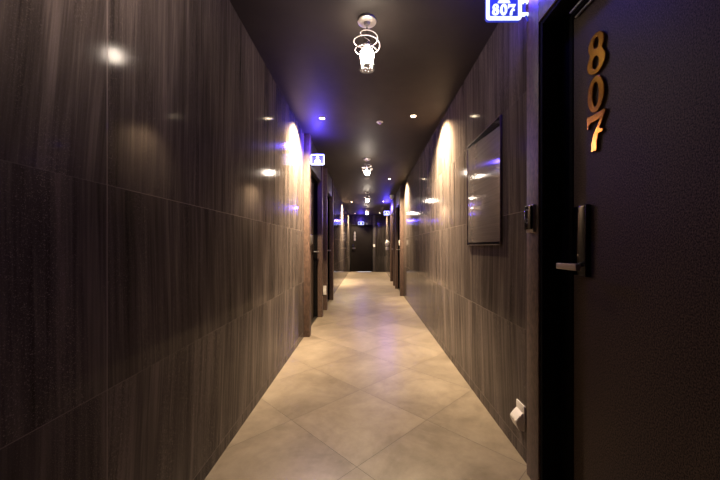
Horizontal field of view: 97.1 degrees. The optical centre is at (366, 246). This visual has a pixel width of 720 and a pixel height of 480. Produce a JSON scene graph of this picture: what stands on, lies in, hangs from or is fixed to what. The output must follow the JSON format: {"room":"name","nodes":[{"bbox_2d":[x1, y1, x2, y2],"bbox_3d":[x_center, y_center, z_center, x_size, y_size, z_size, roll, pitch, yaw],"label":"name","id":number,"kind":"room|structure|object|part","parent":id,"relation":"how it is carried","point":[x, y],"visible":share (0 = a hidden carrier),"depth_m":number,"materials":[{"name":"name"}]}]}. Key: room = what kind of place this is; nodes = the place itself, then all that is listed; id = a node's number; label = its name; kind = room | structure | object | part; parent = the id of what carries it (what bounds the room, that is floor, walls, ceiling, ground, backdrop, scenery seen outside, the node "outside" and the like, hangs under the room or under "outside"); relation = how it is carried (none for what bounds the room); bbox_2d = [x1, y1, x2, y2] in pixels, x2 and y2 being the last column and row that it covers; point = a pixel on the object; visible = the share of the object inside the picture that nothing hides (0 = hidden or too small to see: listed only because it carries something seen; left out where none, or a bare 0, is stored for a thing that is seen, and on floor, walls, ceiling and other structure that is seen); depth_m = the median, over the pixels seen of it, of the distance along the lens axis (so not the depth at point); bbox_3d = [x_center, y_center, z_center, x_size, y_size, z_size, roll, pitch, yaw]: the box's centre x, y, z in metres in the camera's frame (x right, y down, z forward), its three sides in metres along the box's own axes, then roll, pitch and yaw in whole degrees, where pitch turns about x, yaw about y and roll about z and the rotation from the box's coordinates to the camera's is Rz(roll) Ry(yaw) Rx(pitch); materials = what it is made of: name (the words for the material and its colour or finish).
{"room":"hotel corridor","nodes":[
{"label":"hotel corridor","id":0,"kind":"room"},
{"bbox_2d":[0,0,348,479],"bbox_3d":[-0.885,-0.135,5.200,0.250,2.450,16.800,0,0,0],"label":"wall","id":1,"kind":"structure","parent":0,"point":[152,157],"depth_m":1.06,"materials":[{"name":"wood"}]},
{"bbox_2d":[304,134,310,336],"bbox_3d":[-0.775,-0.135,3.877,0.170,2.450,0.105,0,0,0],"label":"trim","id":2,"kind":"structure","parent":1,"relation":"attached to","point":[307,137],"depth_m":3.83,"materials":[{"name":"brown stone"}]},
{"bbox_2d":[311,174,318,325],"bbox_3d":[-0.799,0.046,4.415,0.162,2.088,0.966,0,0,0],"label":"door","id":3,"kind":"structure","parent":1,"relation":"in","point":[314,251],"depth_m":4.81,"materials":[{"name":"wood"}]},
{"bbox_2d":[311,140,320,181],"bbox_3d":[-0.785,-1.180,4.415,0.150,0.360,0.970,0,0,0],"label":"trim","id":4,"kind":"structure","parent":1,"relation":"attached to","point":[315,169],"depth_m":4.42,"materials":[{"name":"brown wood"}]},
{"bbox_2d":[310,154,324,164],"bbox_3d":[-0.622,-1.050,3.851,0.216,0.146,0.024,0,0,0],"label":"room sign","id":5,"kind":"object","parent":1,"relation":"attached to","point":[316,159],"visible":1,"depth_m":3.85,"materials":[{"name":"blue"}]},
{"bbox_2d":[317,165,322,316],"bbox_3d":[-0.775,-0.135,4.952,0.170,2.450,0.105,0,0,0],"label":"trim","id":6,"kind":"structure","parent":1,"relation":"attached to","point":[319,184],"depth_m":4.90,"materials":[{"name":"brown wood"}]},
{"bbox_2d":[323,167,327,309],"bbox_3d":[-0.775,-0.135,5.508,0.170,2.450,0.105,0,0,0],"label":"trim","id":7,"kind":"structure","parent":1,"relation":"attached to","point":[325,170],"depth_m":5.46,"materials":[{"name":"brown wood"}]},
{"bbox_2d":[328,196,330,300],"bbox_3d":[-0.799,0.046,6.010,0.162,2.088,0.896,0,0,0],"label":"door","id":8,"kind":"structure","parent":1,"relation":"in","point":[328,196],"depth_m":6.44,"materials":[{"name":"wood"}]},
{"bbox_3d":[-0.812,0.046,6.010,0.096,2.088,0.896,0,0,0],"label":"frame","id":9,"kind":"part","parent":8,"relation":"part of","materials":[{"name":"brown wood"}]},
{"bbox_2d":[328,173,331,196],"bbox_3d":[-0.785,-1.180,6.010,0.150,0.360,0.900,0,0,0],"label":"trim","id":10,"kind":"structure","parent":1,"relation":"attached to","point":[329,177],"depth_m":6.12,"materials":[{"name":"brown wood"}]},
{"bbox_2d":[329,180,333,299],"bbox_3d":[-0.775,-0.135,6.513,0.170,2.450,0.105,0,0,0],"label":"trim","id":11,"kind":"structure","parent":1,"relation":"attached to","point":[331,230],"depth_m":6.46,"materials":[{"name":"brown wood"}]},
{"bbox_2d":[230,0,498,214],"bbox_3d":[0.000,-1.410,5.300,2.300,0.100,17.200,0,0,0],"label":"ceiling","id":12,"kind":"structure","parent":0,"point":[428,49],"depth_m":2.48,"materials":[{"name":"paint"}]},
{"bbox_2d":[353,13,379,62],"bbox_3d":[-0.001,-1.210,1.907,0.161,0.300,0.160,0,0,0],"label":"pendant light","id":13,"kind":"object","parent":12,"relation":"hanging from","point":[366,20],"visible":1,"depth_m":1.89,"materials":[{"name":"metal"}]},
{"bbox_3d":[0.000,-1.342,1.910,0.116,0.036,0.116,0,0,0],"label":"ceiling plate","id":14,"kind":"part","parent":13,"relation":"part of","materials":[{"name":"metal"}]},
{"bbox_3d":[0.000,-1.148,1.910,0.082,0.084,0.082,0,0,0],"label":"bulb","id":15,"kind":"part","parent":13,"relation":"part of","materials":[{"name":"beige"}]},
{"bbox_2d":[362,158,371,174],"bbox_3d":[-0.001,-1.210,4.937,0.161,0.300,0.160,0,0,0],"label":"pendant light","id":16,"kind":"object","parent":12,"relation":"hanging from","point":[366,172],"visible":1,"depth_m":4.91,"materials":[{"name":"beige"}]},
{"bbox_2d":[349,215,385,271],"bbox_3d":[0.000,-0.135,13.700,2.300,2.450,0.200,0,0,0],"label":"wall","id":17,"kind":"structure","parent":0,"point":[380,220],"depth_m":13.60,"materials":[{"name":"stone"}]},
{"bbox_2d":[350,225,372,271],"bbox_3d":[-0.240,0.086,13.607,0.976,2.008,0.145,0,0,0],"label":"door","id":18,"kind":"structure","parent":17,"relation":"in","point":[361,236],"depth_m":13.61,"materials":[{"name":"wood"}]},
{"bbox_2d":[373,215,374,271],"bbox_3d":[0.305,-0.135,13.595,0.110,2.450,0.030,0,0,0],"label":"trim","id":19,"kind":"structure","parent":17,"relation":"attached to","point":[373,215],"depth_m":13.58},
{"bbox_2d":[205,271,530,479],"bbox_3d":[0.000,1.140,5.300,2.300,0.100,17.200,0,0,0],"label":"floor","id":20,"kind":"structure","parent":0,"point":[371,393],"depth_m":2.05,"materials":[{"name":"beige tile"}]},
{"bbox_2d":[386,4,526,463],"bbox_3d":[0.925,-0.135,5.200,0.250,2.450,16.800,0,0,0],"label":"wall","id":21,"kind":"structure","parent":0,"point":[471,299],"depth_m":2.32,"materials":[{"name":"wood"}]},
{"bbox_2d":[390,203,392,280],"bbox_3d":[0.780,-0.135,9.973,0.100,2.450,0.105,0,0,0],"label":"trim","id":22,"kind":"structure","parent":21,"relation":"attached to","point":[391,215],"depth_m":9.92,"materials":[{"name":"brown wood"}]},
{"bbox_2d":[393,197,394,285],"bbox_3d":[0.780,-0.135,8.867,0.100,2.450,0.105,0,0,0],"label":"trim","id":23,"kind":"structure","parent":21,"relation":"attached to","point":[394,197],"depth_m":8.81,"materials":[{"name":"brown wood"}]},
{"bbox_2d":[395,194,397,288],"bbox_3d":[0.780,-0.135,8.252,0.100,2.450,0.105,0,0,0],"label":"trim","id":24,"kind":"structure","parent":21,"relation":"attached to","point":[396,209],"depth_m":8.20,"materials":[{"name":"brown wood"}]},
{"bbox_2d":[396,188,399,207],"bbox_3d":[0.790,-1.180,7.650,0.080,0.360,1.100,0,0,0],"label":"trim","id":25,"kind":"structure","parent":21,"relation":"attached to","point":[398,191],"depth_m":7.76,"materials":[{"name":"brown wood"}]},
{"bbox_2d":[397,206,399,290],"bbox_3d":[0.839,0.046,7.650,0.162,2.088,1.096,0,0,0],"label":"door","id":26,"kind":"structure","parent":21,"relation":"in","point":[398,249],"depth_m":8.18,"materials":[{"name":"wood"}]},
{"bbox_3d":[0.848,0.046,7.650,0.104,2.088,1.096,0,0,0],"label":"frame","id":27,"kind":"part","parent":26,"relation":"part of","materials":[{"name":"brown wood"}]},
{"bbox_2d":[400,185,402,295],"bbox_3d":[0.780,-0.135,7.048,0.100,2.450,0.105,0,0,0],"label":"trim","id":28,"kind":"structure","parent":21,"relation":"attached to","point":[401,186],"depth_m":7.00,"materials":[{"name":"brown wood"}]},
{"bbox_2d":[467,115,501,244],"bbox_3d":[0.791,-0.393,2.184,0.015,0.770,0.617,0,0,0],"label":"picture frame","id":29,"kind":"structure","parent":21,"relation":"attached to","point":[484,154],"depth_m":2.12,"materials":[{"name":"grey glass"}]},
{"bbox_2d":[485,0,528,21],"bbox_3d":[0.669,-1.133,1.506,0.216,0.146,0.024,0,0,0],"label":"room sign","id":30,"kind":"object","parent":21,"relation":"attached to","point":[495,10],"visible":1,"depth_m":1.50,"materials":[{"name":"blue"}]},
{"bbox_2d":[510,399,525,431],"bbox_3d":[0.778,0.872,1.645,0.045,0.129,0.084,0,0,0],"label":"socket cover","id":31,"kind":"object","parent":21,"relation":"attached to","point":[518,415],"visible":1,"depth_m":1.62,"materials":[{"name":"beige plastic"}]},
{"bbox_2d":[510,407,522,430],"bbox_3d":[0.774,0.890,1.645,0.037,0.091,0.074,0,0,0],"label":"hood","id":32,"kind":"object","parent":31,"relation":"attached to","point":[516,415],"depth_m":1.62,"materials":[{"name":"beige plastic"}]},
{"bbox_3d":[0.795,0.872,1.645,0.009,0.129,0.084,0,0,0],"label":"plate","id":33,"kind":"part","parent":31,"relation":"part of","materials":[{"name":"beige plastic"}]},
{"bbox_2d":[524,204,535,232],"bbox_3d":[0.753,-0.128,1.472,0.025,0.128,0.064,0,0,0],"label":"card reader","id":34,"kind":"object","parent":21,"relation":"attached to","point":[530,210],"visible":1,"depth_m":1.45,"materials":[{"name":"plastic"}]},
{"bbox_2d":[527,0,539,479],"bbox_3d":[0.797,-0.135,1.472,0.065,2.450,0.105,0,0,0],"label":"trim","id":35,"kind":"structure","parent":21,"relation":"attached to","point":[533,24],"depth_m":1.46,"materials":[{"name":"brown wood"}]},
{"bbox_2d":[539,0,556,21],"bbox_3d":[0.797,-1.180,0.880,0.065,0.360,1.080,0,0,0],"label":"trim","id":36,"kind":"structure","parent":21,"relation":"attached to","point":[545,6],"depth_m":1.37,"materials":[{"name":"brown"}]},
{"bbox_2d":[540,0,719,479],"bbox_3d":[0.849,0.046,0.880,0.162,2.088,1.076,0,0,0],"label":"door","id":37,"kind":"structure","parent":21,"relation":"in","point":[630,89],"depth_m":1.04,"materials":[{"name":"wood"}]},
{"bbox_3d":[0.841,0.046,0.880,0.138,2.088,1.076,0,0,0],"label":"frame","id":38,"kind":"part","parent":37,"relation":"part of","materials":[{"name":"black wood"}]},
{"bbox_3d":[0.778,0.078,1.232,0.020,0.024,0.123,0,0,0],"label":"handle","id":39,"kind":"part","parent":37,"relation":"part of","materials":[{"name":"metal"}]},
{"bbox_3d":[0.828,-0.950,1.030,0.008,0.008,0.530,0,0,0],"label":"closer rail","id":40,"kind":"part","parent":37,"relation":"part of","materials":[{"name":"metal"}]},
{"bbox_3d":[0.850,-0.934,1.030,0.008,0.006,0.530,0,0,0],"label":"closer rail","id":41,"kind":"part","parent":37,"relation":"part of","materials":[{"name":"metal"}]}
]}

